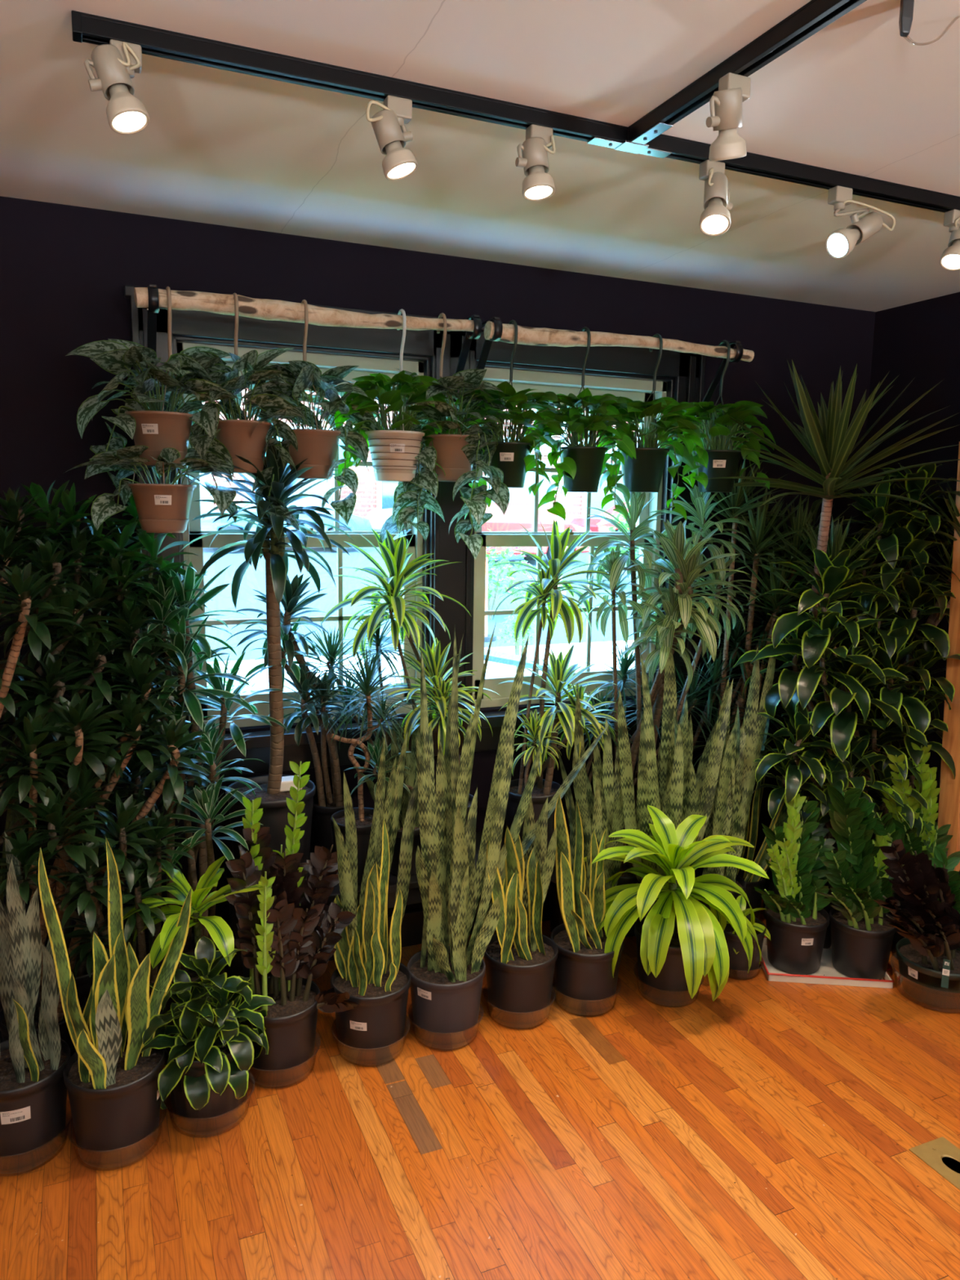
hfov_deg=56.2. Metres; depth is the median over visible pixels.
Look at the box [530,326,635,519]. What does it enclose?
hanging basket
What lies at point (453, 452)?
pot
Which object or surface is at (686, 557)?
dracaena
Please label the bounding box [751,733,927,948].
dracaena
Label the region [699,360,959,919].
dracaena
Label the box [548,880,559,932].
pot
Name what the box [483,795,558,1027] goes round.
snake plant
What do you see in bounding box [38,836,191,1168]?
snake plant
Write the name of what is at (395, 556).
dracaena
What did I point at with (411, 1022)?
saucer
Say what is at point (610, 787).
snake plant
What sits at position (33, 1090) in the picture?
snake plant
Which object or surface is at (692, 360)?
rod bracket
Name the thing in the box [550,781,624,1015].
snake plant
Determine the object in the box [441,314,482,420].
rod bracket
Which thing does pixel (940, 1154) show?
floor outlet
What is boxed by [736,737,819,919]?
snake plant
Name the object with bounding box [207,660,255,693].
shrub
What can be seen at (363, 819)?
pot
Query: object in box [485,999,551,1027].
saucer
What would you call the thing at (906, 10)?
connector
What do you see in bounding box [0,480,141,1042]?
dracaena
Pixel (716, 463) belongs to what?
pot
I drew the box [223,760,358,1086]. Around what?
plant
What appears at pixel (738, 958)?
potted plant
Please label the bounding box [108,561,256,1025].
dracaena
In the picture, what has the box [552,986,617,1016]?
saucer
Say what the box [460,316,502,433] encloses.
rod bracket
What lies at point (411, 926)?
baseboard
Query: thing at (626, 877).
pot
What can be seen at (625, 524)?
shrub
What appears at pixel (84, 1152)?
saucer
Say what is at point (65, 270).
wall
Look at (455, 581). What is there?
trim
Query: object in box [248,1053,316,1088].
saucer
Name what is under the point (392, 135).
track light
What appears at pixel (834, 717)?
dracaena
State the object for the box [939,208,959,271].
track light
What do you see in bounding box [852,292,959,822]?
wall
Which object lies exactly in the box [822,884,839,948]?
pot
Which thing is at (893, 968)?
saucer
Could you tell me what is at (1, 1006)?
pot
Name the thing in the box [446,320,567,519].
hanging basket
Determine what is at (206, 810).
dracaena
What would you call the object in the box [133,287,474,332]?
rod
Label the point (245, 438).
pot
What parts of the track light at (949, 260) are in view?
bulb, lamp cord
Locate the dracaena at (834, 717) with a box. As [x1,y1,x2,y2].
[733,548,909,887]
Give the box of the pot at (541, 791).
[506,777,560,850]
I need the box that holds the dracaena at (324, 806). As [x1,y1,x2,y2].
[225,573,354,853]
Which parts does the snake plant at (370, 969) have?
pot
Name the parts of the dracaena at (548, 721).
crown, crown, crown, crown, crown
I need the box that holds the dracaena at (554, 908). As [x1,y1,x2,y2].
[548,639,736,932]
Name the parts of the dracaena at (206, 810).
crown, crown, crown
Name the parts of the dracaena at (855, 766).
crown, crown, crown, crown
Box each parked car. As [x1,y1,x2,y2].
[200,494,372,552]
[366,507,392,531]
[481,502,591,560]
[570,502,630,551]
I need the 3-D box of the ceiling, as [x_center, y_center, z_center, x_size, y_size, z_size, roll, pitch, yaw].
[0.481,-0.959,0.224,5.244,0.200,5.900,-3,9,-23]
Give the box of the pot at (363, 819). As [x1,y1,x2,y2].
[330,807,373,884]
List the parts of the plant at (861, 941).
stem, stem, stem, stem, pot, stem, stem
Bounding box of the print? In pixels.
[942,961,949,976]
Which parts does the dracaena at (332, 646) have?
crown, crown, crown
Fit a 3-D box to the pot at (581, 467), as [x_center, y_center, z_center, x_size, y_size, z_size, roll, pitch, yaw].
[0.340,-0.568,3.010,0.170,0.145,0.170,-3,9,-23]
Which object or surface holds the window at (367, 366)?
in the wall at (65, 270)
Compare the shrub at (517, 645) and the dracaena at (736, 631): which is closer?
the dracaena at (736, 631)
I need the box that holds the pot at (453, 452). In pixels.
[425,434,472,479]
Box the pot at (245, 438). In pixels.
[216,419,272,471]
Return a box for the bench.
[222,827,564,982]
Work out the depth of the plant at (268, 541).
2.67 m
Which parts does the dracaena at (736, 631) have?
crown, crown, crown, crown, crown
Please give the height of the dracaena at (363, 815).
0.746 m
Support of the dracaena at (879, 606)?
on the floor
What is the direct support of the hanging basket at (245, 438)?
hanging from the rod at (215, 303)
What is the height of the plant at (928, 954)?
0.578 m
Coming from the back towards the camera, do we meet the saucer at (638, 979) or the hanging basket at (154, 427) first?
the saucer at (638, 979)
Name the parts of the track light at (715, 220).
lamp cord, bulb, support arm, tilt knob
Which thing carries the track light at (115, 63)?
attached to the track at (86, 28)
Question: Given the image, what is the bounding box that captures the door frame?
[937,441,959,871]
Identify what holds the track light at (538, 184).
attached to the track at (86, 28)
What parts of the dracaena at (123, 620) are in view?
crown, crown, crown, crown, crown, crown, crown, crown, crown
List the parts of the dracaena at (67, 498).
crown, crown, crown, crown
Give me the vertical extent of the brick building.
6.500 m
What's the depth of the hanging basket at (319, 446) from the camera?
2.59 m
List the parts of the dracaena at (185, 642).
crown, crown, crown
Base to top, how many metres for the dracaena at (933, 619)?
1.723 m
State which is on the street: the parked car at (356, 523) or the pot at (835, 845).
the parked car at (356, 523)
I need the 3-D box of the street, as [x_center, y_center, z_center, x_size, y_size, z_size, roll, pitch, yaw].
[-5.147,-4.619,37.074,140.000,2.056,53.200,-3,9,-23]
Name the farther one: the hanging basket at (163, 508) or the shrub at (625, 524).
the shrub at (625, 524)
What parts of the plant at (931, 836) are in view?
stem, stem, pot, stem, stem, stem, stem, stem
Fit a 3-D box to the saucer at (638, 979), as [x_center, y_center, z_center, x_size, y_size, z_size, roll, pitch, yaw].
[0.627,1.143,3.000,0.231,0.070,0.231,-3,9,-23]
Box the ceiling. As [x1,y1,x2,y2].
[0,0,959,311]
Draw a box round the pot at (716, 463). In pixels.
[693,449,741,492]
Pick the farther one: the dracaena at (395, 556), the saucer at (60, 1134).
the dracaena at (395, 556)
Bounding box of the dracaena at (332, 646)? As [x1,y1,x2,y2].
[283,610,422,798]
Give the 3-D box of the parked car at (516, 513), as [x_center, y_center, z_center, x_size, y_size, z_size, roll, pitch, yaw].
[0.403,-2.584,21.740,4.515,1.470,1.770,-3,9,-23]
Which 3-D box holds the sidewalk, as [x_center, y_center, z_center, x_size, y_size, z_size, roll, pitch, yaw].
[1.040,0.349,10.362,50.000,0.353,1.600,-3,9,-23]
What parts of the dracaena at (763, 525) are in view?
crown, crown, crown, crown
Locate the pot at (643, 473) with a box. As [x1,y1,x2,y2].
[617,447,669,492]
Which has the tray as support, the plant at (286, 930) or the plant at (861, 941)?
the plant at (861, 941)
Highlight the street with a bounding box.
[203,546,637,662]
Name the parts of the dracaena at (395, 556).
crown, crown, crown, crown, crown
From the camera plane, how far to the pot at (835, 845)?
3.73 m
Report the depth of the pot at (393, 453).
2.69 m
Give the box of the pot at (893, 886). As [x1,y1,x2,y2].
[887,884,898,915]
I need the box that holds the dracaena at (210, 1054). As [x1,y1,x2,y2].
[140,935,275,1134]
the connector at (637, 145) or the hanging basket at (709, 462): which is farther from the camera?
the hanging basket at (709, 462)
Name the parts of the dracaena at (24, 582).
crown, crown, crown, crown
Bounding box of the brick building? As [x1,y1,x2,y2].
[199,388,639,531]
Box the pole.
[557,422,566,595]
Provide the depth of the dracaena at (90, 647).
2.32 m
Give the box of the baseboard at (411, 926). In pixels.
[223,851,758,977]
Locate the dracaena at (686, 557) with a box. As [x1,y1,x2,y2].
[576,482,760,937]
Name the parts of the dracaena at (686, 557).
crown, crown, crown, crown, crown, crown, crown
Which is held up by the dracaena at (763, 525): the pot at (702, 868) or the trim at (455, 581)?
the pot at (702, 868)
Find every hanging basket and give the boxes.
[64,445,235,533]
[65,286,244,523]
[163,293,322,474]
[240,299,378,529]
[333,308,454,493]
[379,312,511,559]
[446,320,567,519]
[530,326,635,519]
[595,333,703,519]
[663,340,776,492]
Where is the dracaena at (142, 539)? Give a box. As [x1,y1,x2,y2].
[80,493,207,976]
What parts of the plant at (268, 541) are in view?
crown, pot, crown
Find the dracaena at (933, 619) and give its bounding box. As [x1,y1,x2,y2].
[823,480,959,842]
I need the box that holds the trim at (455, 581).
[124,284,706,782]
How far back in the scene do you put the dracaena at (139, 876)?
2.28 m
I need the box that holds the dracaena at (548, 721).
[489,518,617,850]
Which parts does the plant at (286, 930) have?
stem, stem, stem, stem, stem, stem, stem, stem, pot, stem, stem, stem, stem, stem, stem, stem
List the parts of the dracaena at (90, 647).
crown, crown, crown, crown, crown, crown, crown, crown, crown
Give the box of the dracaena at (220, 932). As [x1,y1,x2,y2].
[123,855,271,997]
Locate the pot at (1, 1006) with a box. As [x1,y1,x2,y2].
[0,995,2,1042]
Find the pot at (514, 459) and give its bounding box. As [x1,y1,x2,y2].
[489,441,532,488]
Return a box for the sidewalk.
[206,640,634,693]
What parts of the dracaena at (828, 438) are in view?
crown, crown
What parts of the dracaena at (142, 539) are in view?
crown, crown, crown, crown, crown, crown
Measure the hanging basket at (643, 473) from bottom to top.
0.623 m
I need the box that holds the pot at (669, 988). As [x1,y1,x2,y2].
[634,915,697,1006]
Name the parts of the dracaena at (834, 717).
crown, crown, crown, crown, crown, crown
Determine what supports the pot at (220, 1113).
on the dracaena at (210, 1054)
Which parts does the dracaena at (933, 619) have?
crown, crown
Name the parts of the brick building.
pane, pane, pane, pane, pane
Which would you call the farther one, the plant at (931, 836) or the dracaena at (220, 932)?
the plant at (931, 836)
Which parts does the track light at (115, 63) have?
support arm, tilt knob, bulb, lamp cord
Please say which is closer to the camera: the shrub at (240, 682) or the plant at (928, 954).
the plant at (928, 954)
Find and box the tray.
[760,936,894,988]
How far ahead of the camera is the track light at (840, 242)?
2.24 m
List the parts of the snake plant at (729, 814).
pot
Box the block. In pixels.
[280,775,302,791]
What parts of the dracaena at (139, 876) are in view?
crown, crown, crown, crown, crown, crown, crown, crown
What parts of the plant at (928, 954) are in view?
stem, stem, stem, stem, stem, pot, stem, stem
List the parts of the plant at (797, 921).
stem, stem, stem, stem, stem, pot, stem, stem, stem, stem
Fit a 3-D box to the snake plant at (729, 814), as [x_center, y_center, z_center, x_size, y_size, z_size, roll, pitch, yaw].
[0.924,0.543,3.267,0.304,1.189,0.209,0,9,-5]
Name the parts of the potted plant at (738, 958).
pot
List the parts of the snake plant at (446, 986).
pot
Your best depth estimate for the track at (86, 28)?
1.81 m
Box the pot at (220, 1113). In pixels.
[164,1019,253,1134]
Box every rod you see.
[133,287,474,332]
[484,320,754,361]
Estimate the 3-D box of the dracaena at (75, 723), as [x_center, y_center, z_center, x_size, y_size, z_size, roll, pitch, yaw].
[-0.994,0.639,2.406,0.572,1.192,0.403,-3,9,-26]
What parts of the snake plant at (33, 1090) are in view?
pot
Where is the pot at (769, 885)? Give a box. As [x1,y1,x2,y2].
[763,867,780,919]
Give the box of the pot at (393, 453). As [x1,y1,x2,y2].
[364,430,424,481]
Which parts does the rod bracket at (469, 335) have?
diagonal arm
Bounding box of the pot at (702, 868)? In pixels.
[694,837,745,871]
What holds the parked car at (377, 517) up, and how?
on the street
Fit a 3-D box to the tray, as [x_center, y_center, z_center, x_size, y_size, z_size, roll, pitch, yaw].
[1.208,1.141,3.202,0.468,0.034,0.276,2,9,5]
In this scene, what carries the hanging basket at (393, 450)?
hanging from the rod at (215, 303)
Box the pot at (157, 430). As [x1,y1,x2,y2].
[124,410,193,464]
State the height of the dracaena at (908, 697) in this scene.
1.432 m
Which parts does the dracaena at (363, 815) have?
crown, crown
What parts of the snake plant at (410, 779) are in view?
pot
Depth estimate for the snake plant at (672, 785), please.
3.13 m
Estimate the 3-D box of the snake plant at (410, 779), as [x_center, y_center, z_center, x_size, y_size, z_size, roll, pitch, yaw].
[-0.266,0.480,2.867,0.140,0.553,0.200,7,11,36]
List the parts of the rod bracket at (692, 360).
diagonal arm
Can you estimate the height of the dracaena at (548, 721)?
1.140 m
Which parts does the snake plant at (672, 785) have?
pot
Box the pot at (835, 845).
[786,839,837,884]
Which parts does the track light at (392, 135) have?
lamp cord, bulb, support arm, tilt knob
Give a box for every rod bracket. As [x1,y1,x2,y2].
[142,284,159,396]
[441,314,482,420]
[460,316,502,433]
[687,341,743,433]
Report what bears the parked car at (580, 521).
on the street
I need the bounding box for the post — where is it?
[484,557,496,641]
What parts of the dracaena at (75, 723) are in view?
crown, crown, crown, crown, crown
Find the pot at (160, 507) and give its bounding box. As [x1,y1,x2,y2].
[127,483,196,531]
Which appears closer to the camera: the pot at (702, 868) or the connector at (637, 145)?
the connector at (637, 145)
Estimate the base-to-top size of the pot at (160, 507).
0.127 m
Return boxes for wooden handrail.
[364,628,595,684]
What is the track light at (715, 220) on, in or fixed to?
attached to the track at (86, 28)
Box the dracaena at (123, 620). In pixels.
[42,524,220,1038]
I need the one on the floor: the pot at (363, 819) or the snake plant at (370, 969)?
the snake plant at (370, 969)
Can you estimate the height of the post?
1.050 m
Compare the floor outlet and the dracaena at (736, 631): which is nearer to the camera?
the floor outlet
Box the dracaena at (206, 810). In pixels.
[161,651,288,953]
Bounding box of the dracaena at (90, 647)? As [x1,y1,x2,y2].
[0,485,138,845]
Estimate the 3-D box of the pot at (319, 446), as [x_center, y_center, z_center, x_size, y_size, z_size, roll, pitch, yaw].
[-0.495,-0.547,2.651,0.182,0.132,0.182,-3,9,-23]
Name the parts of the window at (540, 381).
sash, sash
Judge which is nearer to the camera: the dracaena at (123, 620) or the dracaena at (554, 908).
the dracaena at (123, 620)
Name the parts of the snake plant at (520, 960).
pot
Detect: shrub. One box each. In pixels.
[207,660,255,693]
[221,668,261,693]
[485,529,533,619]
[495,614,534,672]
[594,498,639,583]
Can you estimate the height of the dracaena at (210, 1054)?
0.473 m
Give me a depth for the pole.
15.55 m
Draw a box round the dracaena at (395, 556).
[320,528,500,826]
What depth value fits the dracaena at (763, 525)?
3.47 m
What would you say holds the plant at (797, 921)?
on the tray
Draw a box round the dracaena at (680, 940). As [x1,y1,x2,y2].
[583,804,768,1006]
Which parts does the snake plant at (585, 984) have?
pot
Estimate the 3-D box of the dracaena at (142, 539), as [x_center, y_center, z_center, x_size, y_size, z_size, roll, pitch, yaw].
[-0.968,0.384,2.654,0.360,1.625,0.327,0,9,-5]
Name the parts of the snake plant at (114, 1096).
blade, pot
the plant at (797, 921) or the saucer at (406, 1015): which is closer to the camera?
the saucer at (406, 1015)
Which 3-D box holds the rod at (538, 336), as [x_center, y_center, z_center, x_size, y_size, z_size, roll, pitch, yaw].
[0.494,-0.991,3.013,1.023,0.063,0.064,-3,9,-23]
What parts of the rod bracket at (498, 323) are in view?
diagonal arm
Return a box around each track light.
[84,39,149,134]
[366,95,417,180]
[515,124,555,200]
[698,159,733,235]
[706,72,751,160]
[825,186,895,259]
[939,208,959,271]
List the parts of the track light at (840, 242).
bulb, support arm, tilt knob, lamp cord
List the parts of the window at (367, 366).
sash, sash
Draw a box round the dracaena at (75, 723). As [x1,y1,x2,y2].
[0,654,215,1055]
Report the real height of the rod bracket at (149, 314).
0.336 m
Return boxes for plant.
[0,831,71,1173]
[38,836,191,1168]
[181,435,354,879]
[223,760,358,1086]
[330,729,417,1064]
[359,702,432,875]
[407,622,609,1048]
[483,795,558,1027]
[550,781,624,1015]
[557,690,623,896]
[617,648,733,922]
[694,648,775,911]
[723,895,770,978]
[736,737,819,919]
[753,791,837,974]
[815,782,900,979]
[872,742,953,959]
[873,839,959,1008]
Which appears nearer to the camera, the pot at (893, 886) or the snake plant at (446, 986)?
the snake plant at (446, 986)
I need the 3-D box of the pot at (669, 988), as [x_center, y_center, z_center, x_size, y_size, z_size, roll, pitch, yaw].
[0.628,1.066,2.989,0.237,0.222,0.237,-3,9,-23]
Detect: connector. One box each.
[586,122,673,158]
[898,0,953,45]
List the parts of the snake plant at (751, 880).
pot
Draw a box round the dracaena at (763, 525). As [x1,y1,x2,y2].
[684,457,867,871]
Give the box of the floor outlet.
[908,1137,959,1190]
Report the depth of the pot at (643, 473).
3.05 m
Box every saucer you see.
[1,1123,69,1176]
[75,1105,166,1170]
[168,1072,253,1136]
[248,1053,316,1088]
[333,1014,406,1063]
[411,1022,478,1043]
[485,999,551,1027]
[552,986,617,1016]
[636,978,699,1007]
[893,968,937,1011]
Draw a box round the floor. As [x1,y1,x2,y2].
[0,897,959,1279]
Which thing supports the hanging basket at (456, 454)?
hanging from the rod at (215, 303)
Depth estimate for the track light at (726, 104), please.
1.67 m
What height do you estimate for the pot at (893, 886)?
0.240 m
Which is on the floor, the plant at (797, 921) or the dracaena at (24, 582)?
the dracaena at (24, 582)
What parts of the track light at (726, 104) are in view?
tilt knob, support arm, bulb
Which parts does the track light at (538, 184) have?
support arm, tilt knob, bulb, lamp cord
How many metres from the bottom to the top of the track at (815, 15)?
0.034 m
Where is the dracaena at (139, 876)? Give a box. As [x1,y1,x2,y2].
[0,761,193,1032]
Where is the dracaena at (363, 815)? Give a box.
[302,642,429,884]
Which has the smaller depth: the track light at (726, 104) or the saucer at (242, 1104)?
the track light at (726, 104)
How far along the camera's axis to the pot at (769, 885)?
3.48 m
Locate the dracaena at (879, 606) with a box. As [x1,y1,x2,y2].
[786,462,959,884]
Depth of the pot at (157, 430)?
2.42 m
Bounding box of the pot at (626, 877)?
[616,854,638,937]
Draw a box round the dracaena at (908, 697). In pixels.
[835,559,959,915]
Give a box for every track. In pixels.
[71,10,959,212]
[626,0,866,141]
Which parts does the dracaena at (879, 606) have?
crown, crown, crown, crown, crown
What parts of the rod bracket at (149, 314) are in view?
diagonal arm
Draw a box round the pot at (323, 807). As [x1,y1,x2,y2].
[312,794,353,853]
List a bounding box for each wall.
[0,195,875,946]
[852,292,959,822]
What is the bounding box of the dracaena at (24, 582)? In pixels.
[0,524,84,831]
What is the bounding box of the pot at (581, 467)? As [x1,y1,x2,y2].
[558,446,608,492]
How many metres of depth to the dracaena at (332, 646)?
2.94 m
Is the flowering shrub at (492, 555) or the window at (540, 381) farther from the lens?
the flowering shrub at (492, 555)
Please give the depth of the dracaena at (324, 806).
2.85 m
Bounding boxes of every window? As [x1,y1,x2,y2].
[176,342,423,731]
[471,367,666,707]
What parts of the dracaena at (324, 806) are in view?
crown, crown, crown, crown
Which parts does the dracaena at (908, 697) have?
crown, crown, crown, crown, crown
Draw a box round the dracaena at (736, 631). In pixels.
[675,579,797,768]
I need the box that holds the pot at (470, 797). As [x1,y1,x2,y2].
[435,791,474,826]
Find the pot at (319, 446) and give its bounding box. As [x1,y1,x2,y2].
[284,428,341,477]
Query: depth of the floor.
2.22 m
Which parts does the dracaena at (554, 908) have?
crown, crown, crown, crown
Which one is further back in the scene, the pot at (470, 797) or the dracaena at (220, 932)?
the pot at (470, 797)
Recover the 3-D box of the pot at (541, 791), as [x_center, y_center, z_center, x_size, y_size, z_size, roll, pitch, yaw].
[0.184,0.617,3.161,0.208,0.210,0.208,-3,9,-23]

